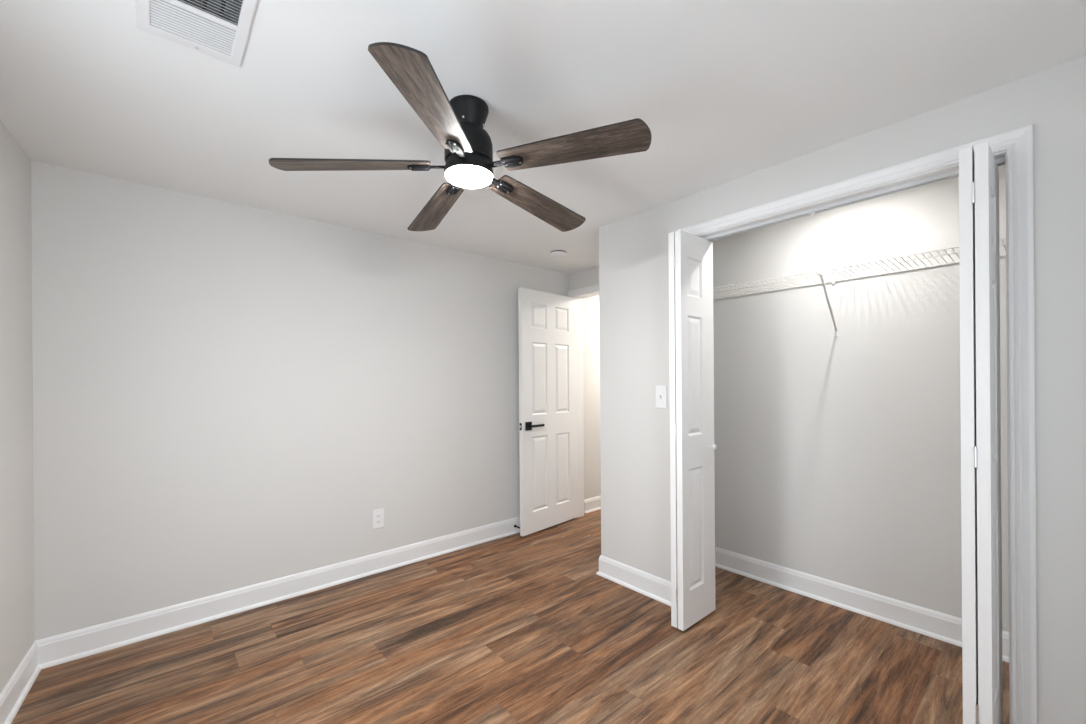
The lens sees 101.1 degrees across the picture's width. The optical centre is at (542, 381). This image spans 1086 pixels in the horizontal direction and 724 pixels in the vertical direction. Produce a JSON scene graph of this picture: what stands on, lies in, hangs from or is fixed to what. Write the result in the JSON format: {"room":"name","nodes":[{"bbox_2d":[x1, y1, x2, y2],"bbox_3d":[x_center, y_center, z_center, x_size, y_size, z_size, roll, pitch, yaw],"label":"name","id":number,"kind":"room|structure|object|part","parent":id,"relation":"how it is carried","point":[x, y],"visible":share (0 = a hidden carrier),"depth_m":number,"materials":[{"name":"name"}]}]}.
{"room":"empty bedroom","nodes":[
{"label":"empty bedroom","id":0,"kind":"room"},
{"bbox_2d":[0,120,34,693],"bbox_3d":[-1.177,0.142,0.450,0.120,2.286,3.828,0,0,-37],"label":"wall","id":1,"kind":"structure","parent":0,"point":[17,626],"depth_m":1.82,"materials":[{"name":"paint"}]},
{"bbox_2d":[0,641,40,723],"bbox_3d":[-1.136,1.221,0.526,0.024,0.127,3.748,0,0,-37],"label":"baseboard","id":2,"kind":"structure","parent":1,"relation":"attached to","point":[17,688],"depth_m":1.80,"materials":[{"name":"paint"}]},
{"bbox_2d":[31,160,600,640],"bbox_3d":[-0.516,0.137,3.640,5.724,2.286,0.150,0,0,-41],"label":"wall","id":3,"kind":"structure","parent":0,"point":[227,396],"depth_m":2.54,"materials":[{"name":"paint"}]},
{"bbox_2d":[36,516,519,668],"bbox_3d":[-1.003,1.220,3.097,3.363,0.127,0.024,0,0,-41],"label":"baseboard","id":4,"kind":"structure","parent":3,"relation":"attached to","point":[84,642],"depth_m":2.51,"materials":[{"name":"paint"}]},
{"bbox_2d":[373,508,383,528],"bbox_3d":[-1.111,0.928,3.016,0.076,0.128,0.008,0,0,-41],"label":"wall outlet","id":5,"kind":"object","parent":3,"relation":"attached to","point":[378,515],"visible":1,"depth_m":3.02,"materials":[{"name":"white plastic"}]},
{"bbox_2d":[518,287,577,535],"bbox_3d":[0.061,0.247,3.910,0.131,2.033,0.730,0,0,44],"label":"door","id":6,"kind":"structure","parent":3,"relation":"in","point":[548,435],"depth_m":3.86,"materials":[{"name":"paint"}]},
{"bbox_3d":[-0.066,0.370,3.716,0.048,0.070,0.181,0,0,44],"label":"handle","id":7,"kind":"part","parent":6,"relation":"part of","materials":[{"name":"black metal"}]},
{"bbox_2d":[584,496,600,512],"bbox_3d":[1.002,1.205,4.828,1.584,0.127,0.024,0,0,-41],"label":"baseboard","id":8,"kind":"structure","parent":3,"relation":"attached to","point":[591,504],"depth_m":4.38,"materials":[{"name":"paint"}]},
{"bbox_2d":[11,509,1009,723],"bbox_3d":[0.773,1.296,2.158,5.724,0.050,4.068,0,0,-41],"label":"floor","id":9,"kind":"structure","parent":0,"point":[514,628],"depth_m":2.05,"materials":[{"name":"wood"}]},
{"bbox_2d":[0,0,1085,273],"bbox_3d":[0.756,-1.040,2.158,5.724,0.050,4.068,0,0,-41],"label":"ceiling","id":10,"kind":"structure","parent":0,"point":[725,91],"depth_m":1.53,"materials":[{"name":"paint"}]},
{"bbox_2d":[133,0,258,66],"bbox_3d":[-0.935,-1.063,1.201,0.250,0.140,0.370,0,0,-41],"label":"ceiling vent","id":11,"kind":"object","parent":10,"relation":"in","point":[213,28],"visible":1,"depth_m":1.26,"materials":[{"name":"white plastic"}]},
{"bbox_2d":[269,42,651,231],"bbox_3d":[-0.264,-0.862,1.677,1.245,0.291,1.255,0,0,-41],"label":"ceiling fan","id":12,"kind":"object","parent":10,"relation":"hanging from","point":[457,124],"visible":1,"depth_m":1.52,"materials":[{"name":"wood"}]},
{"bbox_3d":[-0.660,-0.753,1.554,0.522,0.006,0.140,-6,13,-12],"label":"blade","id":13,"kind":"part","parent":12,"relation":"part of","materials":[{"name":"brown wood"}]},
{"bbox_3d":[-0.309,-0.762,1.244,0.140,0.006,0.522,11,5,5],"label":"blade","id":14,"kind":"part","parent":12,"relation":"part of","materials":[{"name":"brown wood"}]},
{"bbox_3d":[-0.475,-0.762,1.983,0.140,0.006,0.522,-14,3,-31],"label":"blade","id":15,"kind":"part","parent":12,"relation":"part of","materials":[{"name":"brown wood"}]},
{"bbox_3d":[-0.009,-0.759,1.939,0.140,0.006,0.522,-15,-15,39],"label":"blade","id":16,"kind":"part","parent":12,"relation":"part of","materials":[{"name":"brown wood"}]},
{"bbox_3d":[0.094,-0.773,1.482,0.522,0.006,0.140,2,-10,23],"label":"blade","id":17,"kind":"part","parent":12,"relation":"part of","materials":[{"name":"brown wood"}]},
{"bbox_2d":[549,249,566,256],"bbox_3d":[0.119,-0.993,3.472,0.140,0.034,0.140,0,0,-41],"label":"smoke detector","id":18,"kind":"object","parent":10,"relation":"attached to","point":[554,252],"visible":1,"depth_m":3.43,"materials":[{"name":"white plastic"}]},
{"bbox_2d":[569,164,1008,631],"bbox_3d":[1.516,0.122,2.806,0.149,2.286,3.768,0,0,-41],"label":"wall","id":19,"kind":"structure","parent":0,"point":[837,458],"depth_m":2.47,"materials":[{"name":"paint"}]},
{"bbox_2d":[568,284,598,517],"bbox_3d":[0.567,0.210,3.918,0.134,2.124,0.840,0,0,-41],"label":"door frame","id":20,"kind":"structure","parent":19,"relation":"attached to","point":[580,401],"depth_m":4.20,"materials":[{"name":"paint"}]},
{"bbox_2d":[713,238,1005,336],"bbox_3d":[1.614,-0.419,2.334,0.314,0.332,2.312,0,0,-41],"label":"wire shelf","id":21,"kind":"object","parent":19,"relation":"attached to","point":[819,271],"visible":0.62,"depth_m":2.37,"materials":[{"name":"white metal"}]},
{"bbox_3d":[1.499,-0.550,2.236,0.006,0.006,2.312,0,0,-41],"label":"lip rail","id":22,"kind":"part","parent":21,"relation":"part of","materials":[{"name":"metal"}]},
{"bbox_3d":[1.727,-0.566,2.433,0.007,0.007,2.312,0,0,-41],"label":"rail","id":23,"kind":"part","parent":21,"relation":"part of","materials":[{"name":"metal"}]},
{"bbox_3d":[1.500,-0.574,2.237,0.006,0.006,2.312,0,0,-41],"label":"rail","id":24,"kind":"part","parent":21,"relation":"part of","materials":[{"name":"metal"}]},
{"bbox_2d":[715,547,1008,662],"bbox_3d":[1.735,1.200,2.429,0.024,0.127,2.319,0,0,-41],"label":"baseboard","id":25,"kind":"structure","parent":19,"relation":"attached to","point":[947,628],"depth_m":2.46,"materials":[{"name":"paint"}]},
{"bbox_2d":[599,56,1085,723],"bbox_3d":[1.314,0.124,1.950,0.115,2.286,2.735,0,0,-41],"label":"wall","id":26,"kind":"structure","parent":0,"point":[633,250],"depth_m":1.56,"materials":[{"name":"paint"}]},
{"bbox_2d":[596,555,670,605],"bbox_3d":[0.562,1.209,2.724,0.024,0.127,0.618,0,0,-41],"label":"baseboard","id":27,"kind":"structure","parent":26,"relation":"attached to","point":[654,587],"depth_m":2.72,"materials":[{"name":"paint"}]},
{"bbox_2d":[656,386,666,407],"bbox_3d":[0.679,0.091,2.582,0.020,0.128,0.074,0,0,-41],"label":"light switch","id":28,"kind":"object","parent":26,"relation":"attached to","point":[661,391],"visible":1,"depth_m":2.58,"materials":[{"name":"white plastic"}]},
{"bbox_2d":[668,230,715,630],"bbox_3d":[0.806,0.246,2.360,0.325,2.048,0.104,0,0,-41],"label":"door","id":29,"kind":"structure","parent":26,"relation":"in","point":[691,337],"depth_m":2.31,"materials":[{"name":"paint"}]},
{"bbox_2d":[703,157,1005,240],"bbox_3d":[1.239,-0.769,2.029,0.030,0.031,1.202,0,0,-41],"label":"door track","id":30,"kind":"object","parent":26,"relation":"attached to","point":[1000,161],"visible":0.84,"depth_m":1.92,"materials":[{"name":"metal"}]},
{"bbox_2d":[677,124,1036,723],"bbox_3d":[1.240,0.209,2.024,0.134,2.116,1.334,0,0,-41],"label":"door frame","id":31,"kind":"structure","parent":26,"relation":"attached to","point":[1018,143],"depth_m":1.51,"materials":[{"name":"paint"}]},
{"bbox_2d":[959,141,1002,723],"bbox_3d":[1.527,0.241,1.554,0.325,2.048,0.070,0,0,-40],"label":"door","id":32,"kind":"structure","parent":26,"relation":"in","point":[979,253],"depth_m":1.46,"materials":[{"name":"paint"}]}
]}

